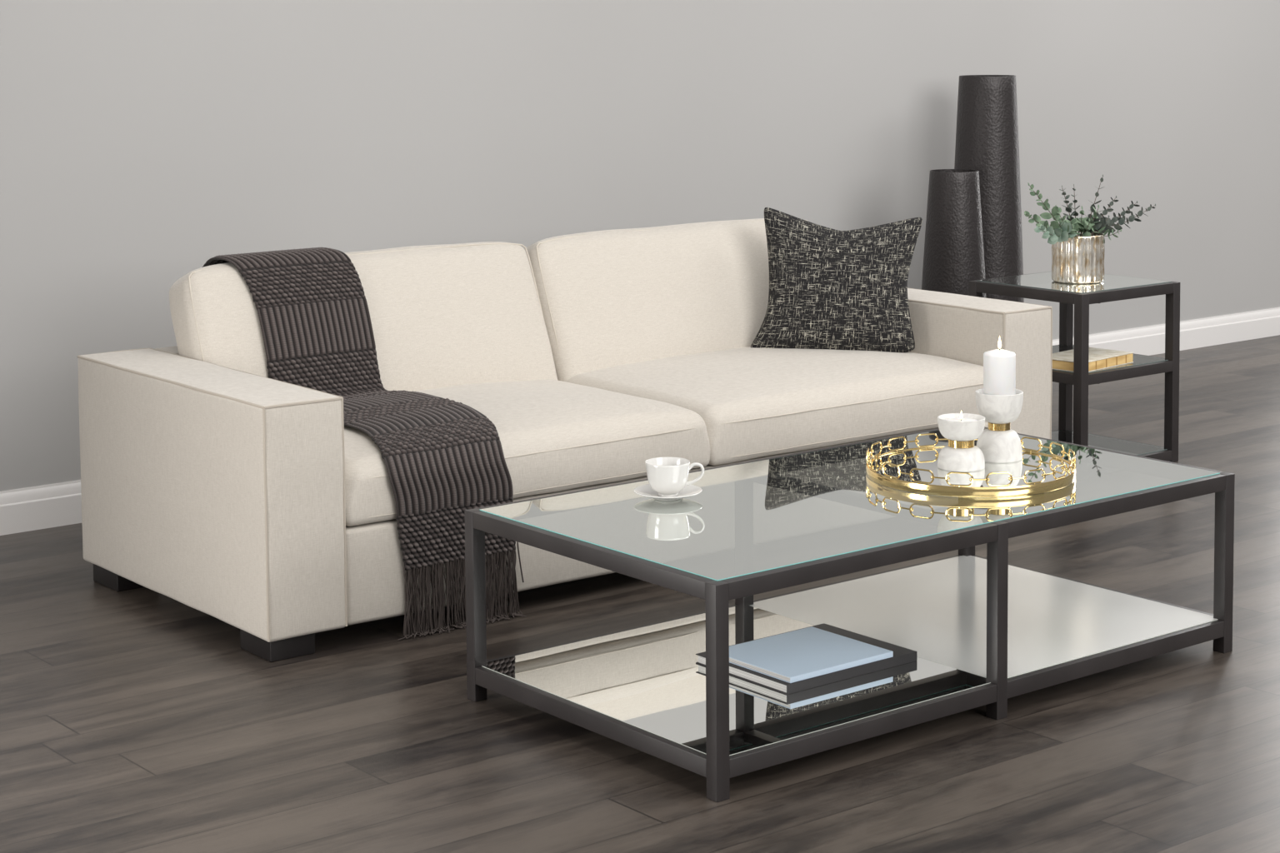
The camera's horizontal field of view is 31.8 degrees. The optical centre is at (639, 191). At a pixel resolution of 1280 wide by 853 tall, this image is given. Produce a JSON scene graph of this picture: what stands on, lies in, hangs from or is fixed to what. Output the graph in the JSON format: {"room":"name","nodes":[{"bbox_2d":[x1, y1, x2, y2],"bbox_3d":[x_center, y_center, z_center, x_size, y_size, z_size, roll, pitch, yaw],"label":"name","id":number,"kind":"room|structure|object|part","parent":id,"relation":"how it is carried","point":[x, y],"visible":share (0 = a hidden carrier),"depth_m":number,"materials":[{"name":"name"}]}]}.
{"room":"living room","nodes":[
{"label":"living room","id":0,"kind":"room"},
{"bbox_2d":[0,0,1279,491],"bbox_3d":[-0.413,-0.799,7.621,17.500,3.420,0.120,-4,6,-38],"label":"wall","id":1,"kind":"structure","parent":0,"point":[143,143],"depth_m":7.68,"materials":[{"name":"grey paint"}]},
{"bbox_2d":[0,307,1279,535],"bbox_3d":[-0.358,0.827,7.697,17.500,0.125,0.018,-4,6,-38],"label":"baseboard","id":2,"kind":"structure","parent":1,"relation":"attached to","point":[33,508],"depth_m":9.59,"materials":[{"name":"white paint"}]},
{"bbox_2d":[0,335,1279,852],"bbox_3d":[0.996,1.170,4.061,24.555,0.001,8.074,-4,6,-38],"label":"floor","id":3,"kind":"structure","parent":0,"point":[138,720],"depth_m":4.66,"materials":[{"name":"brown wood"}]},
{"bbox_2d":[76,218,1052,662],"bbox_3d":[-0.121,0.572,6.375,2.680,0.840,1.036,-4,6,-38],"label":"sofa","id":4,"kind":"object","parent":3,"relation":"on","point":[240,497],"visible":0.79,"depth_m":5.96,"materials":[{"name":"beige fabric"}]},
{"bbox_3d":[-0.394,0.639,6.732,2.244,0.551,0.141,-4,6,-38],"label":"frame","id":5,"kind":"part","parent":4,"relation":"part of","materials":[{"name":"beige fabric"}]},
{"bbox_3d":[-1.090,0.731,5.632,0.224,0.558,1.033,-4,6,-38],"label":"arm","id":6,"kind":"part","parent":4,"relation":"part of","materials":[{"name":"beige fabric"}]},
{"bbox_2d":[169,242,557,391],"bbox_3d":[-0.745,0.406,6.254,1.124,0.477,0.304,-4,6,-38],"label":"cushion","id":7,"kind":"object","parent":4,"relation":"on","point":[447,315],"depth_m":6.28,"materials":[{"name":"beige fabric"}]},
{"bbox_2d":[202,246,525,640],"bbox_3d":[-0.721,0.609,5.853,0.439,0.856,1.020,-4,6,-38],"label":"throw blanket","id":8,"kind":"object","parent":4,"relation":"on","point":[443,458],"visible":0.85,"depth_m":5.59,"materials":[{"name":"grey fabric"}]},
{"bbox_2d":[344,380,709,525],"bbox_3d":[-0.493,0.648,5.946,1.133,0.190,0.809,-4,6,-38],"label":"seat cushion","id":9,"kind":"object","parent":4,"relation":"on","point":[557,437],"depth_m":5.79,"materials":[{"name":"beige fabric"}]},
{"bbox_2d":[524,218,769,381],"bbox_3d":[0.139,0.343,6.940,1.123,0.477,0.305,-4,6,-38],"label":"cushion","id":10,"kind":"object","parent":4,"relation":"on","point":[611,299],"depth_m":6.75,"materials":[{"name":"beige fabric"}]},
{"bbox_2d":[565,346,983,464],"bbox_3d":[0.391,0.587,6.633,1.134,0.188,0.808,-4,6,-38],"label":"seat cushion","id":11,"kind":"object","parent":4,"relation":"on","point":[750,403],"depth_m":6.38,"materials":[{"name":"beige fabric"}]},
{"bbox_2d":[750,207,922,353],"bbox_3d":[0.602,0.272,6.872,0.529,0.441,0.189,0,5,2],"label":"throw pillow","id":12,"kind":"object","parent":4,"relation":"on","point":[830,288],"visible":0.98,"depth_m":6.82,"materials":[{"name":"black fabric"}]},
{"bbox_3d":[0.847,0.596,7.136,0.224,0.558,1.033,-4,6,-38],"label":"arm","id":13,"kind":"part","parent":4,"relation":"part of","materials":[{"name":"beige fabric"}]},
{"bbox_2d":[464,426,1234,802],"bbox_3d":[0.500,0.882,5.068,1.578,0.422,0.844,-4,6,-38],"label":"coffee table","id":14,"kind":"object","parent":3,"relation":"on","point":[990,631],"visible":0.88,"depth_m":4.87,"materials":[{"name":"brown metal"}]},
{"bbox_3d":[-0.358,0.902,4.906,0.032,0.420,0.032,-4,6,-38],"label":"leg","id":15,"kind":"part","parent":14,"relation":"part of","materials":[{"name":"brown metal"}]},
{"bbox_2d":[633,484,702,501],"bbox_3d":[0.062,0.670,4.983,0.152,0.019,0.152,-4,6,-38],"label":"saucer","id":16,"kind":"object","parent":14,"relation":"on","point":[646,491],"visible":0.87,"depth_m":4.99,"materials":[{"name":"white ceramic"}]},
{"bbox_2d":[645,457,704,497],"bbox_3d":[0.068,0.635,4.975,0.115,0.075,0.100,3,6,36],"label":"teacup","id":17,"kind":"object","parent":16,"relation":"on","point":[667,477],"visible":1,"depth_m":4.95,"materials":[{"name":"white ceramic"}]},
{"bbox_3d":[0.122,0.626,4.980,0.041,0.052,0.008,0,5,0],"label":"handle","id":18,"kind":"part","parent":17,"relation":"part of","materials":[{"name":"white ceramic"}]},
{"bbox_3d":[0.147,0.949,4.272,0.032,0.420,0.032,-4,6,-38],"label":"leg","id":19,"kind":"part","parent":14,"relation":"part of","materials":[{"name":"brown metal"}]},
{"bbox_2d":[481,605,990,755],"bbox_3d":[0.200,1.036,4.841,0.774,0.001,0.808,-4,6,-38],"label":"shelf","id":20,"kind":"object","parent":14,"relation":"attached to","point":[645,685],"depth_m":4.71,"materials":[{"name":"silver metal"}]},
{"bbox_3d":[0.249,0.859,5.387,0.032,0.420,0.032,-4,6,-38],"label":"leg","id":21,"kind":"part","parent":14,"relation":"part of","materials":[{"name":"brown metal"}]},
{"bbox_2d":[695,623,917,694],"bbox_3d":[0.364,1.018,4.913,0.383,0.021,0.297,-4,6,-38],"label":"book","id":22,"kind":"object","parent":14,"relation":"on","point":[902,656],"visible":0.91,"depth_m":4.81,"materials":[{"name":"black paper"}]},
{"bbox_2d":[729,626,893,683],"bbox_3d":[0.351,1.003,4.880,0.300,0.012,0.258,-4,6,-38],"label":"book","id":23,"kind":"object","parent":22,"relation":"on","point":[809,652],"visible":0.84,"depth_m":4.86,"materials":[{"name":"blue paper"}]},
{"bbox_3d":[0.498,0.691,5.053,1.577,0.034,0.843,-4,6,-38],"label":"frame","id":24,"kind":"part","parent":14,"relation":"part of","materials":[{"name":"brown metal"}]},
{"bbox_3d":[0.501,1.034,5.080,1.577,0.036,0.843,-4,6,-38],"label":"frame","id":25,"kind":"part","parent":14,"relation":"part of","materials":[{"name":"brown metal"}]},
{"bbox_3d":[0.498,0.676,5.052,1.530,0.008,0.796,-4,6,-38],"label":"glass","id":26,"kind":"part","parent":14,"relation":"part of","materials":[{"name":"teal"}]},
{"bbox_3d":[0.852,0.816,5.864,0.032,0.420,0.032,-4,6,-38],"label":"leg","id":27,"kind":"part","parent":14,"relation":"part of","materials":[{"name":"brown metal"}]},
{"bbox_2d":[865,433,1075,497],"bbox_3d":[0.764,0.629,5.204,0.480,0.055,0.481,-2,5,-23],"label":"round tray","id":28,"kind":"object","parent":14,"relation":"on","point":[916,470],"visible":0.88,"depth_m":5.10,"materials":[{"name":"gold metal"}]},
{"bbox_2d":[937,413,984,472],"bbox_3d":[0.741,0.579,5.189,0.109,0.117,0.109,-4,6,-38],"label":"candle holder","id":29,"kind":"object","parent":28,"relation":"on","point":[961,454],"visible":1,"depth_m":5.15,"materials":[{"name":"white stone"}]},
{"bbox_2d":[937,413,984,441],"bbox_3d":[0.741,0.546,5.187,0.109,0.051,0.109,-4,6,-38],"label":"bowl","id":30,"kind":"object","parent":29,"relation":"on","point":[952,431],"depth_m":5.15,"materials":[{"name":"white stone"}]},
{"bbox_2d":[945,410,977,421],"bbox_3d":[0.741,0.519,5.185,0.074,0.029,0.074,-4,6,-38],"label":"tealight candle","id":31,"kind":"object","parent":29,"relation":"on","point":[958,419],"visible":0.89,"depth_m":5.19,"materials":[{"name":"white wax"}]},
{"bbox_2d":[870,447,1073,487],"bbox_3d":[0.764,0.647,5.205,0.470,0.020,0.470,-4,6,-38],"label":"mirror","id":32,"kind":"object","parent":28,"relation":"on","point":[927,458],"depth_m":5.14,"materials":[{"name":"silver metal"}]},
{"bbox_2d":[975,388,1023,463],"bbox_3d":[0.844,0.549,5.286,0.111,0.160,0.111,-4,6,-38],"label":"candle holder","id":33,"kind":"object","parent":28,"relation":"on","point":[998,443],"visible":0.91,"depth_m":5.25,"materials":[{"name":"white stone"}]},
{"bbox_2d":[983,335,1015,395],"bbox_3d":[0.843,0.410,5.275,0.075,0.144,0.075,-4,6,-38],"label":"pillar candle","id":34,"kind":"object","parent":33,"relation":"on","point":[999,365],"visible":0.94,"depth_m":5.25,"materials":[{"name":"white wax"}]},
{"bbox_2d":[975,388,1023,424],"bbox_3d":[0.844,0.506,5.282,0.111,0.073,0.111,-4,6,-38],"label":"bowl","id":35,"kind":"object","parent":33,"relation":"on","point":[995,409],"depth_m":5.24,"materials":[{"name":"white stone"}]},
{"bbox_2d":[750,555,1218,678],"bbox_3d":[0.804,0.993,5.319,0.768,0.001,0.808,-4,6,-38],"label":"shelf","id":36,"kind":"object","parent":14,"relation":"attached to","point":[1057,627],"depth_m":5.27,"materials":[{"name":"silver metal"}]},
{"bbox_3d":[0.755,0.906,4.753,0.032,0.420,0.032,-4,6,-38],"label":"leg","id":37,"kind":"part","parent":14,"relation":"part of","materials":[{"name":"brown metal"}]},
{"bbox_3d":[1.357,0.863,5.230,0.032,0.420,0.032,-4,6,-38],"label":"leg","id":38,"kind":"part","parent":14,"relation":"part of","materials":[{"name":"brown metal"}]},
{"bbox_2d":[921,169,986,298],"bbox_3d":[1.145,0.379,8.207,0.264,0.913,0.264,-4,6,-38],"label":"floor vase","id":39,"kind":"object","parent":3,"relation":"on","point":[953,256],"visible":0.44,"depth_m":8.10,"materials":[{"name":"black ceramic"}]},
{"bbox_2d":[954,75,1024,303],"bbox_3d":[1.324,0.181,8.591,0.293,1.245,0.293,-4,6,-38],"label":"floor vase","id":40,"kind":"object","parent":3,"relation":"on","point":[987,131],"visible":0.48,"depth_m":8.46,"materials":[{"name":"black ceramic"}]},
{"bbox_2d":[968,271,1179,462],"bbox_3d":[1.437,0.594,7.462,0.489,0.599,0.489,-4,6,-38],"label":"side table","id":41,"kind":"object","parent":3,"relation":"on","point":[1041,286],"visible":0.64,"depth_m":7.38,"materials":[{"name":"brown metal"}]},
{"bbox_3d":[1.117,0.595,7.499,0.034,0.596,0.034,-4,6,-38],"label":"leg","id":42,"kind":"part","parent":41,"relation":"part of","materials":[{"name":"brown metal"}]},
{"bbox_3d":[1.473,0.570,7.781,0.034,0.596,0.034,-4,6,-38],"label":"leg","id":43,"kind":"part","parent":41,"relation":"part of","materials":[{"name":"brown metal"}]},
{"bbox_2d":[976,271,1171,293],"bbox_3d":[1.435,0.299,7.439,0.449,0.006,0.449,-4,6,-38],"label":"glass tabletop","id":44,"kind":"object","parent":41,"relation":"attached to","point":[1041,282],"depth_m":7.35,"materials":[{"name":"grey"}]},
{"bbox_3d":[1.435,0.315,7.440,0.488,0.034,0.488,-4,6,-38],"label":"frame","id":45,"kind":"part","parent":41,"relation":"part of","materials":[{"name":"brown metal"}]},
{"bbox_2d":[1051,231,1104,284],"bbox_3d":[1.445,0.218,7.420,0.173,0.156,0.171,-4,6,-38],"label":"planter","id":46,"kind":"object","parent":41,"relation":"on","point":[1077,260],"visible":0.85,"depth_m":7.35,"materials":[{"name":"silver glass"}]},
{"bbox_2d":[1024,175,1155,244],"bbox_3d":[1.475,0.115,7.412,0.165,0.319,0.686,4,6,43],"label":"eucalyptus plant","id":47,"kind":"object","parent":46,"relation":"in","point":[1061,232],"visible":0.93,"depth_m":7.38,"materials":[{"name":"green plant"}]},
{"bbox_3d":[1.349,0.127,7.333,0.246,0.309,0.005,-4,6,-41],"label":"stem","id":48,"kind":"part","parent":47,"relation":"part of","materials":[{"name":"brown"}]},
{"bbox_3d":[1.400,0.621,7.144,0.034,0.596,0.034,-4,6,-38],"label":"leg","id":49,"kind":"part","parent":41,"relation":"part of","materials":[{"name":"brown metal"}]},
{"bbox_2d":[1052,347,1133,371],"bbox_3d":[1.448,0.547,7.320,0.184,0.034,0.294,4,6,44],"label":"book","id":50,"kind":"object","parent":41,"relation":"on","point":[1098,358],"visible":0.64,"depth_m":7.27,"materials":[{"name":"brown paper"}]},
{"bbox_2d":[1051,430,1167,455],"bbox_3d":[1.439,0.854,7.483,0.449,0.006,0.449,-4,6,-38],"label":"glass shelf","id":51,"kind":"object","parent":41,"relation":"attached to","point":[1142,449],"depth_m":7.60,"materials":[{"name":"grey"}]},
{"bbox_2d":[1052,345,1168,373],"bbox_3d":[1.437,0.556,7.459,0.449,0.006,0.449,-4,6,-38],"label":"glass shelf","id":52,"kind":"object","parent":41,"relation":"attached to","point":[1142,363],"depth_m":7.34,"materials":[{"name":"grey"}]},
{"bbox_3d":[1.439,0.870,7.484,0.488,0.034,0.488,-4,6,-38],"label":"frame","id":53,"kind":"part","parent":41,"relation":"part of","materials":[{"name":"brown metal"}]},
{"bbox_3d":[1.437,0.573,7.461,0.488,0.034,0.488,-4,6,-38],"label":"frame","id":54,"kind":"part","parent":41,"relation":"part of","materials":[{"name":"brown metal"}]},
{"bbox_3d":[1.756,0.596,7.426,0.034,0.596,0.034,-4,6,-38],"label":"leg","id":55,"kind":"part","parent":41,"relation":"part of","materials":[{"name":"brown metal"}]}
]}

